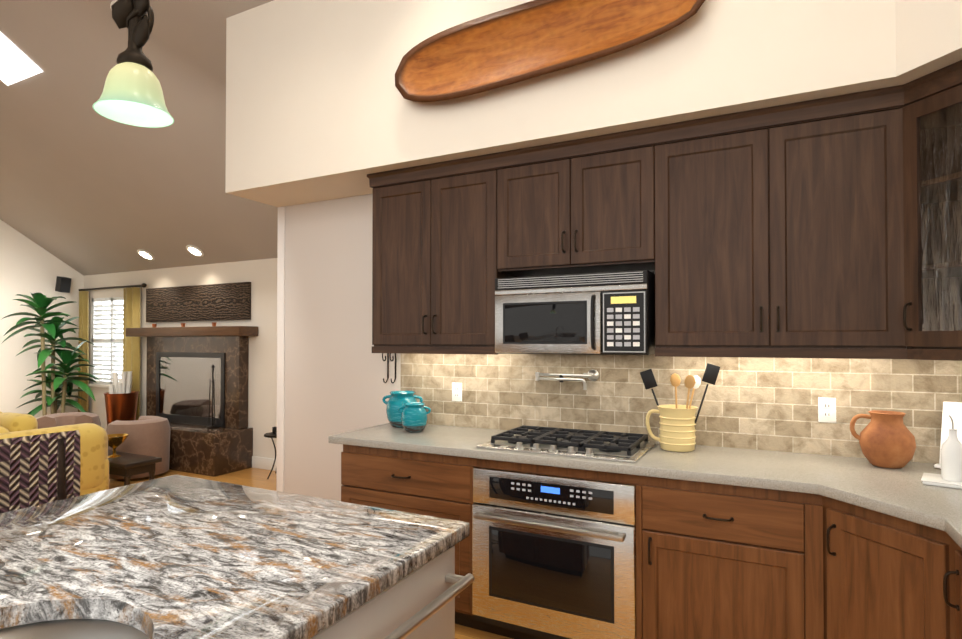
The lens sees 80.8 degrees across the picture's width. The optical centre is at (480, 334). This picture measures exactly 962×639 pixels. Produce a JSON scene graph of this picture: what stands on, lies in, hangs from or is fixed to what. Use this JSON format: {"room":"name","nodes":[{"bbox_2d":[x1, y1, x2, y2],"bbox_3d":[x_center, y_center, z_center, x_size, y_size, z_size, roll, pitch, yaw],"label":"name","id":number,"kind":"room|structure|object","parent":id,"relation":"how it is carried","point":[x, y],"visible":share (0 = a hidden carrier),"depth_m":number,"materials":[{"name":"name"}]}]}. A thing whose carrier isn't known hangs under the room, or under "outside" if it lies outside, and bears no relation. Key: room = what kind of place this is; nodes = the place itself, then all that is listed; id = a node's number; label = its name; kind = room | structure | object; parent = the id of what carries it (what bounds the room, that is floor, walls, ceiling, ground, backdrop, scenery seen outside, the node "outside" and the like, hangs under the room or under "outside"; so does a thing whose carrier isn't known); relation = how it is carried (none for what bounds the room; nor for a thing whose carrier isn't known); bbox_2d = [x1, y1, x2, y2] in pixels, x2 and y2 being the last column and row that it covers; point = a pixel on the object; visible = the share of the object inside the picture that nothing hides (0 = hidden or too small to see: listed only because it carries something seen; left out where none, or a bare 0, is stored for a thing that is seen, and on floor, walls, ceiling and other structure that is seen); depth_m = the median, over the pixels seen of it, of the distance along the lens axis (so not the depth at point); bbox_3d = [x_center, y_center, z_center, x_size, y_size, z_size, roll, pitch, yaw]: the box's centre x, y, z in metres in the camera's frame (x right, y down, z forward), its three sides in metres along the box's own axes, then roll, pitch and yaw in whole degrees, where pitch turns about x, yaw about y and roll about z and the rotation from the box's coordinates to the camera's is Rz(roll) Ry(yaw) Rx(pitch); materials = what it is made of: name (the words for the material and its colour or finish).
{"room":"kitchen and living room","nodes":[
{"label":"kitchen and living room","id":0,"kind":"room"},
{"bbox_2d":[0,220,83,417],"bbox_3d":[-7.347,-0.720,4.724,0.150,4.415,7.680,0,-1,27],"label":"wall","id":1,"kind":"structure","parent":0,"point":[27,266],"depth_m":7.35,"materials":[{"name":"paint"}]},
{"bbox_2d":[55,276,70,292],"bbox_3d":[-5.681,-0.680,7.686,0.120,0.200,0.130,13,5,26],"label":"speaker","id":2,"kind":"object","parent":1,"relation":"attached to","point":[63,284],"visible":1,"depth_m":7.64},
{"bbox_2d":[0,0,277,275],"bbox_3d":[-1.517,-1.767,4.413,10.840,1.968,2.980,0,-1,27],"label":"ceiling","id":3,"kind":"structure","parent":0,"point":[86,188],"depth_m":5.34,"materials":[{"name":"beige paint"}]},
{"bbox_2d":[0,32,42,84],"bbox_3d":[-3.927,-2.276,4.589,0.550,0.010,0.450,0,-33,27],"label":"window","id":4,"kind":"structure","parent":3,"relation":"in","point":[16,64],"depth_m":4.62,"materials":[{"name":"white glass"}]},
{"bbox_2d":[137,249,154,259],"bbox_3d":[-4.130,-0.983,6.964,0.210,0.116,0.181,0,-1,27],"label":"recessed light","id":5,"kind":"object","parent":3,"relation":"in","point":[145,254],"visible":0.96,"depth_m":6.96,"materials":[{"name":"white"}]},
{"bbox_2d":[186,245,203,256],"bbox_3d":[-3.330,-0.974,6.582,0.210,0.116,0.181,0,-1,27],"label":"recessed light","id":6,"kind":"object","parent":3,"relation":"in","point":[195,250],"visible":1,"depth_m":6.58,"materials":[{"name":"white"}]},
{"bbox_2d":[84,258,276,458],"bbox_3d":[-0.877,-0.708,5.662,10.840,4.415,0.150,0,-1,27],"label":"wall","id":7,"kind":"structure","parent":0,"point":[260,275],"depth_m":6.49,"materials":[{"name":"paint"}]},
{"bbox_2d":[88,297,123,387],"bbox_3d":[-4.995,0.090,7.725,1.340,1.590,0.220,0,-1,27],"label":"window shutters","id":8,"kind":"object","parent":7,"relation":"attached to","point":[111,340],"visible":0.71,"depth_m":7.80,"materials":[{"name":"white wood"}]},
{"bbox_2d":[78,283,146,419],"bbox_3d":[-4.948,0.413,7.573,1.504,2.140,0.098,0,-1,27],"label":"curtain","id":9,"kind":"object","parent":7,"relation":"attached to","point":[132,319],"visible":0.62,"depth_m":7.38,"materials":[{"name":"gold fabric"}]},
{"bbox_2d":[146,282,250,321],"bbox_3d":[-3.467,-0.381,6.862,1.870,0.430,0.043,0,-1,27],"label":"wall art","id":10,"kind":"object","parent":7,"relation":"attached to","point":[222,301],"visible":1,"depth_m":6.79,"materials":[{"name":"brown wood"}]},
{"bbox_2d":[252,456,276,470],"bbox_3d":[-2.899,1.446,6.566,6.090,0.130,0.017,0,-1,27],"label":"baseboard","id":11,"kind":"structure","parent":7,"relation":"attached to","point":[262,463],"depth_m":6.32,"materials":[{"name":"beige"}]},
{"bbox_2d":[109,468,511,638],"bbox_3d":[-2.892,1.490,2.502,11.600,0.060,7.800,0,-1,27],"label":"floor","id":12,"kind":"structure","parent":0,"point":[254,477],"depth_m":5.81,"materials":[{"name":"brown wood"}]},
{"bbox_2d":[0,430,80,512],"bbox_3d":[-1.686,0.932,2.121,0.481,1.046,0.527,0,-1,27],"label":"bar stool","id":13,"kind":"object","parent":12,"relation":"on","point":[39,469],"visible":0.29,"depth_m":2.31,"materials":[{"name":"fabric"}]},
{"bbox_2d":[2,292,98,415],"bbox_3d":[-5.326,0.508,7.053,1.173,2.018,1.084,0,-1,27],"label":"dracaena plant","id":14,"kind":"object","parent":12,"relation":"on","point":[39,304],"visible":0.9,"depth_m":6.99,"materials":[{"name":"green plant"}]},
{"bbox_2d":[0,411,108,495],"bbox_3d":[-4.375,1.082,5.054,2.150,0.820,0.900,0,-1,27],"label":"sofa","id":15,"kind":"object","parent":12,"relation":"on","point":[94,464],"visible":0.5,"depth_m":4.77,"materials":[{"name":"yellow fabric"}]},
{"bbox_2d":[0,412,37,431],"bbox_3d":[-3.960,0.796,4.791,0.447,0.255,0.200,0,-1,27],"label":"pillow","id":16,"kind":"object","parent":15,"relation":"on","point":[14,422],"depth_m":4.68,"materials":[{"name":"yellow fabric"}]},
{"bbox_2d":[36,412,100,428],"bbox_3d":[-4.721,1.194,6.445,0.614,0.570,0.632,0,-1,27],"label":"armchair","id":17,"kind":"object","parent":12,"relation":"on","point":[58,419],"visible":0.27,"depth_m":6.44,"materials":[{"name":"beige fabric"}]},
{"bbox_2d":[103,371,138,425],"bbox_3d":[-4.475,0.990,7.035,0.380,1.060,0.380,0,-1,27],"label":"bucket","id":18,"kind":"object","parent":12,"relation":"on","point":[121,399],"visible":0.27,"depth_m":6.94,"materials":[{"name":"brown metal"}]},
{"bbox_2d":[108,450,161,485],"bbox_3d":[-3.521,1.331,5.408,0.950,0.330,0.350,0,-1,27],"label":"coffee table","id":19,"kind":"object","parent":12,"relation":"on","point":[127,466],"visible":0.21,"depth_m":5.21,"materials":[{"name":"brown wood"}]},
{"bbox_2d":[107,434,128,457],"bbox_3d":[-3.501,1.065,5.396,0.240,0.200,0.240,0,-1,27],"label":"goblet","id":20,"kind":"object","parent":19,"relation":"on","point":[115,441],"visible":0.77,"depth_m":5.37,"materials":[{"name":"gold metal"}]},
{"bbox_2d":[106,416,170,478],"bbox_3d":[-3.644,1.184,6.029,0.551,0.580,0.620,0,-1,27],"label":"armchair","id":21,"kind":"object","parent":12,"relation":"on","point":[149,436],"visible":0.73,"depth_m":5.85,"materials":[{"name":"beige fabric"}]},
{"bbox_2d":[126,326,257,476],"bbox_3d":[-3.541,0.712,6.626,2.040,1.600,0.510,0,-1,27],"label":"fireplace","id":22,"kind":"object","parent":12,"relation":"on","point":[178,375],"visible":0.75,"depth_m":6.48,"materials":[{"name":"stone"}]},
{"bbox_2d":[206,365,218,428],"bbox_3d":[-3.043,0.701,6.413,0.140,0.714,0.140,0,-1,27],"label":"fireplace tools","id":23,"kind":"object","parent":22,"relation":"on","point":[212,426],"visible":1,"depth_m":6.41,"materials":[{"name":"black metal"}]},
{"bbox_2d":[264,432,276,478],"bbox_3d":[-2.147,1.281,6.006,0.310,0.454,0.311,0,-1,27],"label":"side table","id":24,"kind":"object","parent":12,"relation":"on","point":[271,435],"visible":0.48,"depth_m":5.93,"materials":[{"name":"black metal"}]},
{"bbox_2d":[272,427,276,433],"bbox_3d":[-2.183,1.019,6.017,0.070,0.070,0.040,0,-1,27],"label":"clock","id":25,"kind":"object","parent":24,"relation":"on","point":[274,430],"visible":0.5,"depth_m":6.00,"materials":[{"name":"black plastic"}]},
{"bbox_2d":[341,444,472,627],"bbox_3d":[-0.264,1.034,3.180,0.817,0.868,0.616,0,-1,27],"label":"base cabinet","id":26,"kind":"object","parent":12,"relation":"on","point":[435,485],"depth_m":2.87,"materials":[{"name":"brown wood"}]},
{"bbox_2d":[329,423,961,548],"bbox_3d":[-0.112,0.550,0.956,3.248,0.040,4.438,0,-1,27],"label":"countertop","id":27,"kind":"structure","parent":26,"relation":"on","point":[905,493],"depth_m":2.33,"materials":[{"name":"beige stone"}]},
{"bbox_2d":[382,391,422,427],"bbox_3d":[-0.478,0.455,3.449,0.238,0.212,0.200,0,-1,27],"label":"jar","id":28,"kind":"object","parent":27,"relation":"on","point":[395,401],"visible":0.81,"depth_m":3.38,"materials":[{"name":"ceramic"}]},
{"bbox_2d":[398,402,430,432],"bbox_3d":[-0.384,0.478,3.260,0.181,0.161,0.152,0,-1,27],"label":"jar","id":29,"kind":"object","parent":27,"relation":"on","point":[414,417],"visible":1,"depth_m":3.21,"materials":[{"name":"ceramic"}]},
{"bbox_2d":[477,425,656,462],"bbox_3d":[0.434,0.528,2.805,0.760,0.050,0.520,0,-1,27],"label":"cooktop","id":30,"kind":"object","parent":27,"relation":"in","point":[612,446],"visible":1,"depth_m":2.70,"materials":[{"name":"silver metal"}]},
{"bbox_2d":[640,363,719,451],"bbox_3d":[0.950,0.344,2.715,0.370,0.416,0.188,0,-1,27],"label":"pitcher","id":31,"kind":"object","parent":27,"relation":"on","point":[677,429],"visible":1,"depth_m":2.67,"materials":[{"name":"yellow ceramic"}]},
{"bbox_2d":[850,410,915,468],"bbox_3d":[1.675,0.435,2.362,0.228,0.224,0.194,0,-1,27],"label":"terracotta jug","id":32,"kind":"object","parent":27,"relation":"on","point":[886,439],"visible":1,"depth_m":2.30,"materials":[{"name":"ceramic"}]},
{"bbox_2d":[921,473,961,488],"bbox_3d":[1.754,0.534,2.012,0.288,0.016,0.158,-1,-1,41],"label":"tray","id":33,"kind":"object","parent":27,"relation":"on","point":[932,479],"visible":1,"depth_m":2.03,"materials":[{"name":"white ceramic"}]},
{"bbox_2d":[941,414,961,481],"bbox_3d":[1.712,0.408,2.050,0.070,0.237,0.070,0,-1,27],"label":"oil bottle","id":34,"kind":"object","parent":33,"relation":"on","point":[951,459],"visible":1,"depth_m":2.03,"materials":[{"name":"white ceramic"}]},
{"bbox_2d":[934,402,961,468],"bbox_3d":[1.990,0.411,2.252,0.175,0.266,0.264,1,-1,-41],"label":"cookbook stand","id":35,"kind":"object","parent":27,"relation":"on","point":[953,410],"visible":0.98,"depth_m":2.31,"materials":[{"name":"white"}]},
{"bbox_2d":[473,458,644,638],"bbox_3d":[0.449,1.029,2.818,0.813,0.868,0.616,0,-1,27],"label":"base cabinet","id":36,"kind":"object","parent":12,"relation":"on","point":[638,481],"depth_m":2.45,"materials":[{"name":"brown"}]},
{"bbox_2d":[472,467,635,638],"bbox_3d":[0.294,1.001,2.522,0.770,0.727,0.089,0,-1,27],"label":"built-in oven","id":37,"kind":"object","parent":36,"relation":"in","point":[553,557],"visible":1,"depth_m":2.52,"materials":[{"name":"silver metal"}]},
{"bbox_2d":[645,476,828,638],"bbox_3d":[1.091,1.025,2.492,0.674,0.868,0.616,0,-1,27],"label":"base cabinet","id":38,"kind":"object","parent":12,"relation":"on","point":[717,561],"depth_m":2.23,"materials":[{"name":"brown wood"}]},
{"bbox_2d":[801,500,948,638],"bbox_3d":[1.299,1.040,1.887,0.360,0.824,0.314,0,-1,27],"label":"base cabinet","id":39,"kind":"object","parent":12,"relation":"on","point":[866,573],"depth_m":1.90,"materials":[{"name":"brown wood"}]},
{"bbox_2d":[945,532,961,638],"bbox_3d":[1.561,1.011,1.322,0.616,0.868,0.391,0,-1,27],"label":"base cabinet","id":40,"kind":"object","parent":12,"relation":"on","point":[953,553],"depth_m":1.67,"materials":[{"name":"brown wood"}]},
{"bbox_2d":[284,194,654,500],"bbox_3d":[0.531,-0.739,3.232,4.470,4.415,0.150,0,-1,27],"label":"wall","id":41,"kind":"structure","parent":0,"point":[335,370],"depth_m":3.95,"materials":[{"name":"beige paint"}]},
{"bbox_2d":[276,206,284,491],"bbox_3d":[-1.469,0.270,4.146,0.070,2.420,0.012,0,-1,27],"label":"trim","id":42,"kind":"structure","parent":41,"relation":"attached to","point":[280,347],"depth_m":4.14,"materials":[{"name":"white paint"}]},
{"bbox_2d":[387,353,395,382],"bbox_3d":[-0.569,0.200,3.649,0.009,0.232,0.067,0,-1,27],"label":"iron hook","id":43,"kind":"object","parent":41,"relation":"attached to","point":[388,366],"depth_m":3.68,"materials":[{"name":"black"}]},
{"bbox_2d":[367,152,514,347],"bbox_3d":[-0.203,-0.439,3.320,0.817,1.018,0.347,0,-1,27],"label":"upper cabinet","id":44,"kind":"object","parent":41,"relation":"attached to","point":[435,226],"depth_m":3.15,"materials":[{"name":"brown wood"}]},
{"bbox_2d":[499,126,658,276],"bbox_3d":[0.522,-0.644,2.954,0.805,0.618,0.347,0,-1,27],"label":"upper cabinet","id":45,"kind":"object","parent":41,"relation":"attached to","point":[583,205],"depth_m":2.78,"materials":[{"name":"brown wood"}]},
{"bbox_2d":[495,270,655,354],"bbox_3d":[0.494,-0.098,2.908,0.774,0.392,0.440,0,-1,27],"label":"microwave","id":46,"kind":"object","parent":45,"relation":"attached to","point":[606,313],"visible":0.98,"depth_m":2.73,"materials":[{"name":"silver metal"}]},
{"bbox_2d":[401,353,961,463],"bbox_3d":[0.917,0.331,2.932,3.219,0.532,0.010,0,-1,27],"label":"tile backsplash","id":47,"kind":"structure","parent":41,"relation":"attached to","point":[769,404],"depth_m":2.81,"materials":[{"name":"tile"}]},
{"bbox_2d":[452,382,461,400],"bbox_3d":[-0.147,0.351,3.462,0.070,0.114,0.007,0,-1,27],"label":"electrical outlet","id":48,"kind":"object","parent":47,"relation":"attached to","point":[456,391],"visible":1,"depth_m":3.46,"materials":[{"name":"white plastic"}]},
{"bbox_2d":[535,369,598,389],"bbox_3d":[0.465,0.243,3.102,0.344,0.107,0.096,0,-1,27],"label":"pot filler","id":49,"kind":"object","parent":47,"relation":"attached to","point":[592,375],"visible":1,"depth_m":3.07,"materials":[{"name":"silver metal"}]},
{"bbox_2d":[818,397,835,422],"bbox_3d":[1.583,0.345,2.584,0.070,0.114,0.007,0,-1,27],"label":"electrical outlet","id":50,"kind":"object","parent":47,"relation":"attached to","point":[826,410],"visible":1,"depth_m":2.58,"materials":[{"name":"white plastic"}]},
{"bbox_2d":[823,403,831,408],"bbox_3d":[1.582,0.325,2.583,0.034,0.028,0.002,0,-1,27],"label":"socket","id":51,"kind":"object","parent":50,"relation":"attached to","point":[825,405],"depth_m":2.58,"materials":[{"name":"white plastic"}]},
{"bbox_2d":[823,411,831,417],"bbox_3d":[1.582,0.365,2.582,0.034,0.028,0.002,0,-1,27],"label":"socket","id":52,"kind":"object","parent":50,"relation":"attached to","point":[826,414],"depth_m":2.58,"materials":[{"name":"white plastic"}]},
{"bbox_2d":[651,107,774,351],"bbox_3d":[1.092,-0.448,2.662,0.471,1.018,0.347,0,-1,27],"label":"upper cabinet","id":53,"kind":"object","parent":41,"relation":"attached to","point":[715,270],"depth_m":2.50,"materials":[{"name":"brown wood"}]},
{"bbox_2d":[771,86,898,351],"bbox_3d":[1.521,-0.450,2.444,0.491,1.018,0.347,0,-1,27],"label":"upper cabinet","id":54,"kind":"object","parent":41,"relation":"attached to","point":[828,227],"depth_m":2.29,"materials":[{"name":"brown wood"}]},
{"bbox_2d":[225,0,961,206],"bbox_3d":[-0.928,-1.983,0.539,4.320,1.995,5.999,0,-1,27],"label":"wall","id":55,"kind":"structure","parent":0,"point":[319,107],"depth_m":2.89,"materials":[{"name":"paint"}]},
{"bbox_2d":[395,0,704,101],"bbox_3d":[0.258,-1.396,2.725,1.581,0.388,0.080,0,-1,27],"label":"surfboard","id":56,"kind":"object","parent":55,"relation":"attached to","point":[517,43],"visible":1,"depth_m":2.74,"materials":[{"name":"brown wood"}]},
{"bbox_2d":[895,60,961,351],"bbox_3d":[1.703,-0.460,2.020,0.282,1.009,0.282,0,-1,27],"label":"upper cabinet","id":57,"kind":"object","parent":55,"relation":"attached to","point":[928,108],"depth_m":2.18,"materials":[{"name":"brown wood"}]},
{"bbox_2d":[912,346,961,348],"bbox_3d":[1.942,0.044,2.083,0.581,0.020,0.565,0,-1,27],"label":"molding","id":58,"kind":"structure","parent":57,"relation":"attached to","point":[913,347],"depth_m":2.10,"materials":[{"name":"brown wood"}]},
{"bbox_2d":[920,103,961,129],"bbox_3d":[1.942,-0.896,2.094,0.581,0.020,0.565,0,-1,27],"label":"corner shelf","id":59,"kind":"object","parent":57,"relation":"attached to","point":[944,118],"depth_m":2.33,"materials":[{"name":"brown wood"}]},
{"bbox_2d":[921,172,961,203],"bbox_3d":[1.942,-0.576,2.090,0.581,0.020,0.565,0,-1,27],"label":"corner shelf","id":60,"kind":"object","parent":57,"relation":"attached to","point":[947,180],"depth_m":2.19,"materials":[{"name":"brown wood"}]},
{"bbox_2d":[922,260,961,277],"bbox_3d":[1.942,-0.256,2.086,0.581,0.020,0.565,0,-1,27],"label":"corner shelf","id":61,"kind":"object","parent":57,"relation":"attached to","point":[938,268],"depth_m":2.13,"materials":[{"name":"brown wood"}]},
{"bbox_3d":[-3.255,-2.734,1.001,10.840,0.120,4.700,0,-1,27],"label":"ceiling","id":62,"kind":"structure","parent":0,"visible":0},
{"bbox_2d":[92,0,173,127],"bbox_3d":[-0.873,-1.607,1.438,0.176,2.105,0.176,0,-1,27],"label":"pendant lamp","id":63,"kind":"object","parent":62,"relation":"hanging from","point":[131,76],"depth_m":1.40,"materials":[{"name":"green glass"}]},
{"bbox_2d":[94,100,172,126],"bbox_3d":[-0.873,-0.616,1.425,0.170,0.124,0.170,0,-1,27],"label":"diffuser","id":64,"kind":"object","parent":63,"relation":"attached to","point":[133,113],"visible":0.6,"depth_m":1.48,"materials":[{"name":"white glass"}]},
{"bbox_2d":[128,0,141,42],"bbox_3d":[-0.873,-0.872,1.429,0.032,0.285,0.032,0,-1,27],"label":"column","id":65,"kind":"structure","parent":63,"relation":"attached to","point":[134,21],"depth_m":1.41,"materials":[{"name":"brown metal"}]},
{"bbox_2d":[126,9,147,27],"bbox_3d":[-0.887,-0.873,1.440,0.127,0.284,0.102,0,-1,27],"label":"vine","id":66,"kind":"object","parent":63,"relation":"attached to","point":[132,14],"visible":0.38,"depth_m":1.41,"materials":[{"name":"brown metal"}]},
{"bbox_2d":[147,6,153,35],"bbox_3d":[-0.861,-0.789,1.425,0.083,0.121,0.014,0,-1,13],"label":"loop","id":67,"kind":"object","parent":63,"relation":"attached to","point":[150,12],"visible":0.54,"depth_m":1.41,"materials":[{"name":"brown metal"}]},
{"bbox_3d":[-1.179,1.004,0.786,1.255,0.868,2.480,0,-1,27],"label":"kitchen island","id":68,"kind":"object","parent":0,"visible":0},
{"bbox_2d":[0,474,468,638],"bbox_3d":[-1.190,0.548,0.781,1.305,0.040,2.550,0,-1,27],"label":"island countertop","id":69,"kind":"structure","parent":68,"relation":"on","point":[175,556],"depth_m":1.36,"materials":[{"name":"stone"}]},
{"bbox_2d":[0,559,4,567],"bbox_3d":[-0.986,0.482,1.132,0.100,0.100,0.048,0,-1,27],"label":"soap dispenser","id":70,"kind":"object","parent":69,"relation":"on","point":[2,564],"visible":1,"depth_m":1.11,"materials":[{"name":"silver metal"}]},
{"bbox_2d":[0,619,149,638],"bbox_3d":[-0.880,0.673,0.732,0.496,0.210,0.861,0,-1,27],"label":"undermount sink","id":71,"kind":"object","parent":69,"relation":"in","point":[80,629],"visible":0.86,"depth_m":1.13,"materials":[{"name":"silver metal"}]},
{"bbox_2d":[311,546,473,638],"bbox_3d":[-0.206,1.012,1.296,0.138,0.860,0.600,0,-1,27],"label":"dishwasher","id":72,"kind":"object","parent":68,"relation":"in","point":[419,603],"visible":0.94,"depth_m":1.36,"materials":[{"name":"silver metal"}]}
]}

